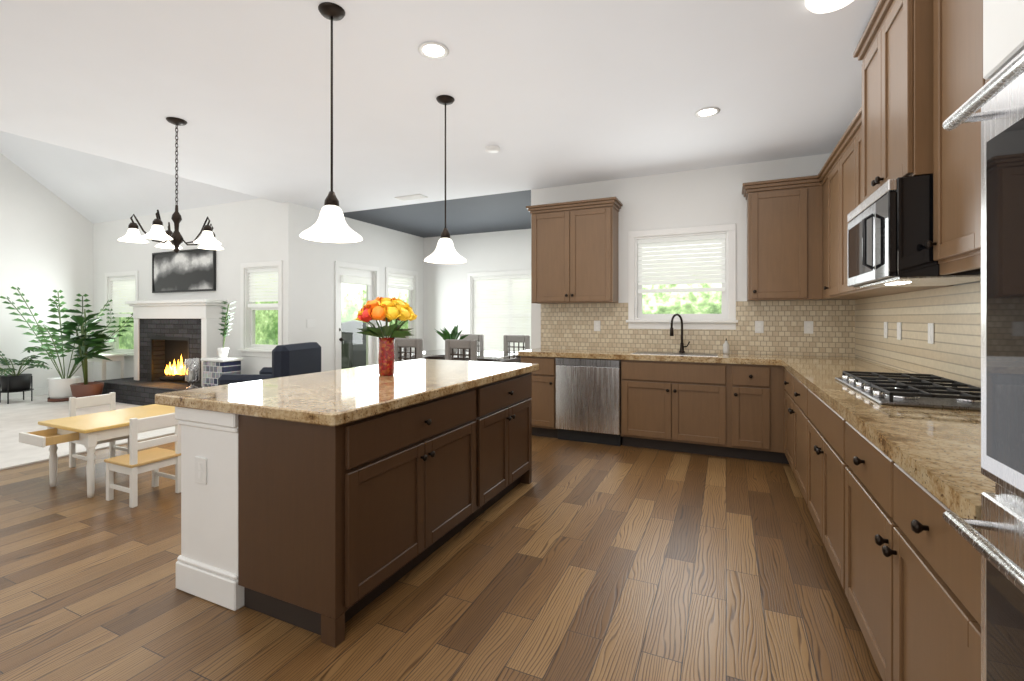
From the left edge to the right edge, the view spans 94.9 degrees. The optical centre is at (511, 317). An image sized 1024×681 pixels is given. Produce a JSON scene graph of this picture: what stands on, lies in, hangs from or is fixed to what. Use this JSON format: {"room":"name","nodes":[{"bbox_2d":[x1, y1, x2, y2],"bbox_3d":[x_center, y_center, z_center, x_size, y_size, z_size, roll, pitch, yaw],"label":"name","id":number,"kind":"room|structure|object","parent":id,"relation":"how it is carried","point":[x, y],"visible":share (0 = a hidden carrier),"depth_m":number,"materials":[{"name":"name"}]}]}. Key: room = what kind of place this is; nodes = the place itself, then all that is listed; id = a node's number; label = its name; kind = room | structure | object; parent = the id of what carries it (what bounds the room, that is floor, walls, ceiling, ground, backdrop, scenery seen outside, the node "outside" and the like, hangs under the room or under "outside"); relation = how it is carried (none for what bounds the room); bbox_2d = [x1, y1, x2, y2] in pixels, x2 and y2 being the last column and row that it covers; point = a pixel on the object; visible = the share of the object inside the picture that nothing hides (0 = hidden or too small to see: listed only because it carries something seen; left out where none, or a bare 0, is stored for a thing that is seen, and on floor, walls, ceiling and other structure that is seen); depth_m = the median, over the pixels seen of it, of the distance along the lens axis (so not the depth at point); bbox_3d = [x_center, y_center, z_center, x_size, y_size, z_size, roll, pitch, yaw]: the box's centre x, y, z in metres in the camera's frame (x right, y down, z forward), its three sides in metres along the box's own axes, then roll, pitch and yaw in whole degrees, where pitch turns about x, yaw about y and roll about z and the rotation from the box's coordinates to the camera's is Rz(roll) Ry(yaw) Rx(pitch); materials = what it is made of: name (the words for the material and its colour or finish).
{"room":"dining room and kitchen","nodes":[
{"label":"dining room and kitchen","id":0,"kind":"room"},
{"bbox_2d":[0,153,423,399],"bbox_3d":[-3.932,-1.555,4.418,0.220,5.670,10.720,0,0,24],"label":"wall","id":1,"kind":"structure","parent":0,"point":[50,241],"depth_m":7.44,"materials":[{"name":"white paint"}]},
{"bbox_2d":[110,277,134,316],"bbox_3d":[-6.587,-0.351,7.997,0.790,0.675,0.050,0,0,24],"label":"blinds","id":2,"kind":"object","parent":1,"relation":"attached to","point":[118,304],"visible":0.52,"depth_m":8.02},
{"bbox_2d":[152,249,215,292],"bbox_3d":[-5.068,-0.720,7.231,1.540,0.640,0.033,0,0,24],"label":"television","id":3,"kind":"object","parent":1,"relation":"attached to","point":[192,270],"visible":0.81,"depth_m":7.21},
{"bbox_2d":[247,268,277,306],"bbox_3d":[-3.461,-0.419,6.572,0.640,0.537,0.050,0,0,24],"label":"blinds","id":4,"kind":"object","parent":1,"relation":"attached to","point":[266,294],"visible":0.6,"depth_m":6.57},
{"bbox_2d":[389,273,413,289],"bbox_3d":[-2.033,-0.656,8.548,0.050,0.263,0.740,0,0,24],"label":"window blind","id":5,"kind":"object","parent":1,"relation":"attached to","point":[402,278],"visible":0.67,"depth_m":8.54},
{"bbox_2d":[0,0,878,237],"bbox_3d":[-3.187,-2.911,3.980,11.600,3.158,10.900,0,0,24],"label":"ceiling","id":6,"kind":"structure","parent":0,"point":[94,94],"depth_m":3.33,"materials":[{"name":"white paint"}]},
{"bbox_2d":[118,117,223,252],"bbox_3d":[-2.638,-1.034,3.735,0.700,1.048,0.674,0,0,24],"label":"chandelier","id":7,"kind":"object","parent":6,"relation":"hanging from","point":[174,240],"visible":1,"depth_m":3.67,"materials":[{"name":"brown metal"}]},
{"bbox_2d":[300,2,362,242],"bbox_3d":[-0.914,-0.981,2.384,0.300,1.154,0.300,0,0,24],"label":"pendant light","id":8,"kind":"object","parent":6,"relation":"hanging from","point":[330,225],"visible":0.98,"depth_m":2.36,"materials":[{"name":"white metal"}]},
{"bbox_2d":[395,194,427,200],"bbox_3d":[-1.302,-1.552,6.066,0.400,0.016,0.160,0,0,24],"label":"ceiling vent","id":9,"kind":"object","parent":6,"relation":"in","point":[411,197],"visible":1,"depth_m":6.03,"materials":[{"name":"white metal"}]},
{"bbox_2d":[418,42,448,58],"bbox_3d":[-0.457,-1.556,2.736,0.180,0.007,0.180,0,0,24],"label":"recessed light","id":10,"kind":"object","parent":6,"relation":"in","point":[433,50],"visible":1,"depth_m":2.74,"materials":[{"name":"white paint"}]},
{"bbox_2d":[424,95,465,263],"bbox_3d":[-0.474,-0.981,3.348,0.300,1.154,0.300,0,0,24],"label":"pendant light","id":11,"kind":"object","parent":6,"relation":"hanging from","point":[444,252],"visible":1,"depth_m":3.31,"materials":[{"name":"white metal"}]},
{"bbox_2d":[485,145,499,152],"bbox_3d":[-0.178,-1.544,4.312,0.136,0.032,0.136,0,0,24],"label":"smoke detector","id":12,"kind":"object","parent":6,"relation":"attached to","point":[492,149],"visible":1,"depth_m":4.27,"materials":[{"name":"white plastic"}]},
{"bbox_2d":[695,107,719,117],"bbox_3d":[1.478,-1.556,3.557,0.180,0.007,0.180,0,0,24],"label":"recessed light","id":13,"kind":"object","parent":6,"relation":"in","point":[707,112],"visible":1,"depth_m":3.56,"materials":[{"name":"white paint"}]},
{"bbox_2d":[806,0,853,12],"bbox_3d":[1.547,-1.535,2.262,0.230,0.050,0.230,0,0,24],"label":"flush ceiling light","id":14,"kind":"object","parent":6,"relation":"attached to","point":[820,6],"visible":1,"depth_m":2.28,"materials":[{"name":"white glass"}]},
{"bbox_2d":[0,434,882,680],"bbox_3d":[-3.187,1.330,3.980,11.600,0.100,10.900,0,0,24],"label":"floor","id":15,"kind":"structure","parent":0,"point":[578,561],"depth_m":2.18,"materials":[{"name":"brown wood"}]},
{"bbox_2d":[0,395,174,469],"bbox_3d":[-6.858,1.273,3.940,4.649,0.014,7.481,0,0,24],"label":"carpet floor","id":16,"kind":"structure","parent":15,"relation":"on","point":[25,415],"depth_m":5.43,"materials":[{"name":"white carpet"}]},
{"bbox_2d":[0,286,133,403],"bbox_3d":[-6.838,0.390,7.126,1.964,1.749,1.582,0,0,24],"label":"potted plant","id":17,"kind":"object","parent":16,"relation":"on","point":[64,388],"visible":1,"depth_m":7.03,"materials":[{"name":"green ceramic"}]},
{"bbox_2d":[83,353,126,381],"bbox_3d":[-6.704,0.927,7.715,0.640,0.675,0.360,0,0,24],"label":"console table","id":18,"kind":"object","parent":16,"relation":"on","point":[116,357],"visible":0.46,"depth_m":7.60,"materials":[{"name":"paint"}]},
{"bbox_2d":[94,299,226,405],"bbox_3d":[-5.028,0.500,6.933,3.000,1.530,0.547,0,0,24],"label":"fireplace","id":19,"kind":"object","parent":16,"relation":"on","point":[170,336],"visible":0.83,"depth_m":7.02,"materials":[{"name":"stone"}]},
{"bbox_2d":[185,358,198,389],"bbox_3d":[-4.423,0.769,6.499,0.170,0.420,0.170,0,0,24],"label":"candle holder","id":20,"kind":"object","parent":19,"relation":"on","point":[191,377],"visible":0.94,"depth_m":6.47,"materials":[{"name":"clear glass"}]},
{"bbox_2d":[201,357,242,386],"bbox_3d":[-3.931,0.759,6.374,0.460,0.439,0.300,0,0,24],"label":"side table","id":21,"kind":"object","parent":16,"relation":"on","point":[215,369],"visible":0.6,"depth_m":6.27,"materials":[{"name":"white ceramic"}]},
{"bbox_2d":[217,301,235,357],"bbox_3d":[-3.849,0.157,6.326,0.323,0.762,0.240,0,0,24],"label":"plant","id":22,"kind":"object","parent":21,"relation":"on","point":[223,352],"visible":0.98,"depth_m":6.32,"materials":[{"name":"green plant"}]},
{"bbox_2d":[19,404,174,497],"bbox_3d":[-3.095,1.030,3.795,0.660,0.500,1.180,0,0,24],"label":"table","id":23,"kind":"object","parent":15,"relation":"on","point":[90,430],"visible":0.56,"depth_m":3.47,"materials":[{"name":"yellow wood"}]},
{"bbox_2d":[69,392,128,467],"bbox_3d":[-3.578,0.980,4.103,0.335,0.600,0.340,0,0,24],"label":"chair","id":24,"kind":"object","parent":15,"relation":"on","point":[90,401],"visible":0.33,"depth_m":4.11,"materials":[{"name":"white paint"}]},
{"bbox_2d":[104,413,180,507],"bbox_3d":[-2.639,0.980,3.379,0.335,0.600,0.340,0,0,24],"label":"chair","id":25,"kind":"object","parent":15,"relation":"on","point":[133,463],"visible":0.92,"depth_m":3.29,"materials":[{"name":"white paint"}]},
{"bbox_2d":[218,342,320,384],"bbox_3d":[-2.807,0.790,5.514,0.820,0.980,0.880,0,0,4],"label":"sofa","id":26,"kind":"object","parent":15,"relation":"on","point":[295,359],"visible":0.23,"depth_m":5.17,"materials":[{"name":"blue fabric"}]},
{"bbox_2d":[341,320,365,368],"bbox_3d":[-2.981,0.659,8.831,0.650,1.241,0.800,0,0,24],"label":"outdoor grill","id":27,"kind":"object","parent":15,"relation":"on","point":[352,344],"depth_m":8.49,"materials":[{"name":"black metal"}]},
{"bbox_2d":[175,371,532,647],"bbox_3d":[-0.693,0.845,2.939,1.042,0.869,2.061,0,0,24],"label":"kitchen island","id":28,"kind":"object","parent":15,"relation":"on","point":[326,505],"depth_m":2.07,"materials":[{"name":"brown wood"}]},
{"bbox_2d":[155,359,538,426],"bbox_3d":[-0.742,0.384,2.961,1.133,0.049,2.125,0,0,24],"label":"island countertop","id":29,"kind":"structure","parent":28,"relation":"on","point":[326,398],"depth_m":2.30,"materials":[{"name":"beige stone"}]},
{"bbox_2d":[355,297,416,375],"bbox_3d":[-0.792,0.113,2.967,0.396,0.492,0.390,0,0,24],"label":"flower vase","id":30,"kind":"object","parent":29,"relation":"on","point":[386,310],"visible":1,"depth_m":2.90,"materials":[{"name":"red glass"}]},
{"bbox_2d":[401,336,408,360],"bbox_3d":[-1.638,0.780,7.505,0.465,1.000,0.460,0,0,24],"label":"dining chair","id":31,"kind":"object","parent":15,"relation":"on","point":[407,350],"visible":0.04,"depth_m":7.69,"materials":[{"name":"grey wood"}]},
{"bbox_2d":[394,338,422,361],"bbox_3d":[-1.345,0.780,6.622,0.460,1.000,0.465,0,0,24],"label":"dining chair","id":32,"kind":"object","parent":15,"relation":"on","point":[416,344],"visible":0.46,"depth_m":6.42,"materials":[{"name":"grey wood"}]},
{"bbox_2d":[445,339,476,360],"bbox_3d":[-0.581,0.780,6.273,0.460,1.000,0.465,0,0,24],"label":"dining chair","id":33,"kind":"object","parent":15,"relation":"on","point":[458,344],"visible":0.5,"depth_m":6.07,"materials":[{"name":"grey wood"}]},
{"bbox_2d":[403,349,520,362],"bbox_3d":[-0.680,0.901,7.068,1.600,0.757,1.000,0,0,24],"label":"dining table","id":34,"kind":"object","parent":15,"relation":"on","point":[438,354],"visible":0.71,"depth_m":6.96,"materials":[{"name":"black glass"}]},
{"bbox_2d":[435,325,468,352],"bbox_3d":[-0.901,0.307,7.158,0.501,0.429,0.516,0,0,24],"label":"potted plant","id":35,"kind":"object","parent":34,"relation":"on","point":[446,334],"visible":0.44,"depth_m":7.08,"materials":[{"name":"green plant"}]},
{"bbox_2d":[460,334,483,357],"bbox_3d":[-0.771,0.780,7.882,0.460,1.000,0.465,0,0,24],"label":"dining chair","id":36,"kind":"object","parent":15,"relation":"on","point":[479,338],"visible":0.25,"depth_m":7.98,"materials":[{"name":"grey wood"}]},
{"bbox_2d":[503,335,529,358],"bbox_3d":[-0.006,0.780,7.534,0.460,1.000,0.465,0,0,24],"label":"dining chair","id":37,"kind":"object","parent":15,"relation":"on","point":[519,339],"visible":0.25,"depth_m":7.70,"materials":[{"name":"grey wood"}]},
{"bbox_2d":[555,357,621,445],"bbox_3d":[0.885,0.847,5.054,0.676,0.866,0.628,0,0,24],"label":"dishwasher","id":38,"kind":"object","parent":15,"relation":"on","point":[588,400],"visible":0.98,"depth_m":4.77,"materials":[{"name":"silver metal"}]},
{"bbox_2d":[809,508,833,565],"bbox_3d":[1.890,0.845,2.281,0.647,0.869,1.122,0,0,24],"label":"base cabinet","id":39,"kind":"object","parent":15,"relation":"on","point":[824,521],"depth_m":2.34,"materials":[{"name":"beige wood"}]},
{"bbox_2d":[834,512,877,667],"bbox_3d":[1.558,0.845,1.554,0.647,0.869,0.761,0,0,24],"label":"base cabinet","id":40,"kind":"object","parent":15,"relation":"on","point":[855,537],"depth_m":1.75,"materials":[{"name":"beige wood"}]},
{"bbox_2d":[878,520,980,680],"bbox_3d":[1.326,0.845,1.045,0.647,0.869,0.622,0,0,24],"label":"base cabinet","id":41,"kind":"object","parent":15,"relation":"on","point":[929,579],"depth_m":1.17,"materials":[{"name":"beige wood"}]},
{"bbox_2d":[518,348,994,531],"bbox_3d":[0.913,0.384,3.148,3.142,0.049,4.107,0,0,24],"label":"countertop","id":42,"kind":"structure","parent":41,"relation":"on","point":[847,452],"depth_m":3.19,"materials":[{"name":"beige stone"}]},
{"bbox_2d":[670,314,689,352],"bbox_3d":[1.730,0.156,4.838,0.185,0.406,0.219,0,0,24],"label":"faucet","id":43,"kind":"object","parent":42,"relation":"on","point":[682,346],"visible":1,"depth_m":4.88,"materials":[{"name":"brown metal"}]},
{"bbox_2d":[723,338,728,353],"bbox_3d":[2.154,0.281,4.727,0.060,0.157,0.070,0,0,24],"label":"soap dispenser","id":44,"kind":"object","parent":42,"relation":"on","point":[725,347],"visible":1,"depth_m":4.71,"materials":[{"name":"white ceramic"}]},
{"bbox_2d":[835,371,980,410],"bbox_3d":[1.921,0.333,2.256,0.465,0.052,0.900,0,0,24],"label":"cooktop","id":45,"kind":"object","parent":42,"relation":"in","point":[908,389],"visible":0.88,"depth_m":2.08,"materials":[{"name":"silver metal"}]},
{"bbox_2d":[942,0,1023,680],"bbox_3d":[1.006,-0.120,0.436,0.724,2.800,0.748,0,0,24],"label":"wall oven","id":46,"kind":"object","parent":15,"relation":"on","point":[997,543],"visible":1,"depth_m":0.81,"materials":[{"name":"silver metal"}]},
{"bbox_2d":[424,229,527,358],"bbox_3d":[-0.176,-0.140,8.476,3.330,2.840,0.220,0,0,24],"label":"wall","id":47,"kind":"structure","parent":0,"point":[448,288],"depth_m":8.76,"materials":[{"name":"white paint"}]},
{"bbox_2d":[473,275,530,350],"bbox_3d":[-0.037,-0.046,8.418,1.500,1.403,0.050,0,0,24],"label":"blinds","id":48,"kind":"object","parent":47,"relation":"attached to","point":[495,321],"visible":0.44,"depth_m":8.49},
{"bbox_2d":[528,153,847,356],"bbox_3d":[1.727,-0.140,5.092,3.240,2.840,0.200,0,0,24],"label":"wall","id":49,"kind":"structure","parent":0,"point":[707,201],"depth_m":5.00,"materials":[{"name":"white paint"}]},
{"bbox_2d":[530,200,620,303],"bbox_3d":[0.704,-0.695,5.318,0.929,1.050,0.330,0,0,24],"label":"upper cabinet","id":50,"kind":"object","parent":49,"relation":"attached to","point":[574,247],"depth_m":5.15,"materials":[{"name":"brown wood"}]},
{"bbox_2d":[637,234,725,292],"bbox_3d":[1.807,-0.573,5.050,0.890,0.590,0.050,0,0,24],"label":"window blind","id":51,"kind":"object","parent":49,"relation":"attached to","point":[656,266],"visible":0.88,"depth_m":5.04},
{"bbox_2d":[541,300,852,356],"bbox_3d":[1.754,0.095,5.018,3.090,0.528,0.009,0,0,24],"label":"tile backsplash","id":52,"kind":"structure","parent":49,"relation":"attached to","point":[851,328],"depth_m":4.78,"materials":[{"name":"beige tile"}]},
{"bbox_2d":[594,321,599,330],"bbox_3d":[0.972,0.090,5.364,0.076,0.120,0.008,0,0,24],"label":"electrical outlet plate","id":53,"kind":"object","parent":52,"relation":"attached to","point":[596,325],"visible":1,"depth_m":5.36,"materials":[{"name":"white plastic"}]},
{"bbox_2d":[755,321,763,332],"bbox_3d":[2.464,0.090,4.684,0.076,0.120,0.008,0,0,24],"label":"electrical outlet plate","id":54,"kind":"object","parent":52,"relation":"attached to","point":[759,326],"visible":1,"depth_m":4.68,"materials":[{"name":"white plastic"}]},
{"bbox_2d":[804,321,812,333],"bbox_3d":[2.846,0.090,4.510,0.076,0.120,0.008,0,0,24],"label":"electrical outlet plate","id":55,"kind":"object","parent":52,"relation":"attached to","point":[808,327],"visible":1,"depth_m":4.51,"materials":[{"name":"white plastic"}]},
{"bbox_2d":[746,180,817,300],"bbox_3d":[2.572,-0.695,4.467,0.597,1.050,0.330,0,0,24],"label":"upper cabinet","id":56,"kind":"object","parent":49,"relation":"attached to","point":[782,219],"depth_m":4.33,"materials":[{"name":"beige wood"}]},
{"bbox_2d":[818,172,825,299],"bbox_3d":[2.897,-0.695,4.110,0.331,1.050,0.710,0,0,24],"label":"upper cabinet","id":57,"kind":"object","parent":49,"relation":"attached to","point":[821,179],"depth_m":4.21,"materials":[{"name":"beige wood"}]},
{"bbox_2d":[826,160,877,299],"bbox_3d":[2.664,-0.695,3.599,0.331,1.050,0.529,0,0,24],"label":"upper cabinet","id":58,"kind":"object","parent":49,"relation":"attached to","point":[829,167],"depth_m":3.85,"materials":[{"name":"beige wood"}]},
{"bbox_2d":[858,0,925,204],"bbox_3d":[1.996,-1.030,2.223,0.406,0.870,0.756,0,0,24],"label":"upper cabinet","id":59,"kind":"object","parent":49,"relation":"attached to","point":[923,79],"depth_m":2.16,"materials":[{"name":"beige wood"}]},
{"bbox_2d":[848,174,980,287],"bbox_3d":[1.946,-0.379,2.245,0.514,0.426,0.752,0,0,24],"label":"over-the-range microwave","id":60,"kind":"object","parent":59,"relation":"attached to","point":[890,229],"visible":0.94,"depth_m":1.99,"materials":[{"name":"silver metal"}]},
{"bbox_2d":[834,124,957,295],"bbox_3d":[2.398,-0.695,3.015,0.331,1.050,1.011,0,0,24],"label":"upper cabinet","id":61,"kind":"object","parent":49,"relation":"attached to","point":[846,158],"depth_m":3.35,"materials":[{"name":"beige wood"}]},
{"bbox_2d":[926,0,980,267],"bbox_3d":[1.770,-0.843,1.636,0.331,1.245,0.492,0,0,24],"label":"upper cabinet","id":62,"kind":"object","parent":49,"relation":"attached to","point":[945,19],"depth_m":1.82,"materials":[{"name":"beige wood"}]},
{"bbox_2d":[966,0,989,259],"bbox_3d":[1.531,-0.843,1.113,0.331,1.245,0.911,0,0,24],"label":"upper cabinet","id":63,"kind":"object","parent":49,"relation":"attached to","point":[975,80],"depth_m":1.62,"materials":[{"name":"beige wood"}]},
{"bbox_2d":[853,282,980,392],"bbox_3d":[2.340,0.095,2.499,0.010,0.528,4.108,0,0,24],"label":"tile backsplash","id":64,"kind":"structure","parent":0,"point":[954,311],"depth_m":2.81,"materials":[{"name":"beige tile"}]},
{"bbox_2d":[884,322,887,337],"bbox_3d":[2.789,0.090,3.509,0.008,0.120,0.076,0,0,24],"label":"electrical outlet plate","id":65,"kind":"object","parent":64,"relation":"attached to","point":[885,329],"visible":0.98,"depth_m":3.49,"materials":[{"name":"white plastic"}]},
{"bbox_2d":[897,322,901,339],"bbox_3d":[2.665,0.090,3.236,0.008,0.120,0.076,0,0,24],"label":"electrical outlet plate","id":66,"kind":"object","parent":64,"relation":"attached to","point":[899,330],"visible":0.98,"depth_m":3.22,"materials":[{"name":"white plastic"}]},
{"bbox_2d":[928,323,933,343],"bbox_3d":[2.437,0.090,2.736,0.008,0.120,0.076,0,0,24],"label":"electrical outlet plate","id":67,"kind":"object","parent":64,"relation":"attached to","point":[930,333],"visible":0.98,"depth_m":2.72,"materials":[{"name":"white plastic"}]},
{"label":"outside","id":68,"kind":"structure","parent":0,"visible":0},
{"bbox_2d":[119,243,720,350],"bbox_3d":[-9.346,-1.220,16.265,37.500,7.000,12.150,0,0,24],"label":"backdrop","id":69,"kind":"structure","parent":68,"point":[688,304],"depth_m":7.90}
]}

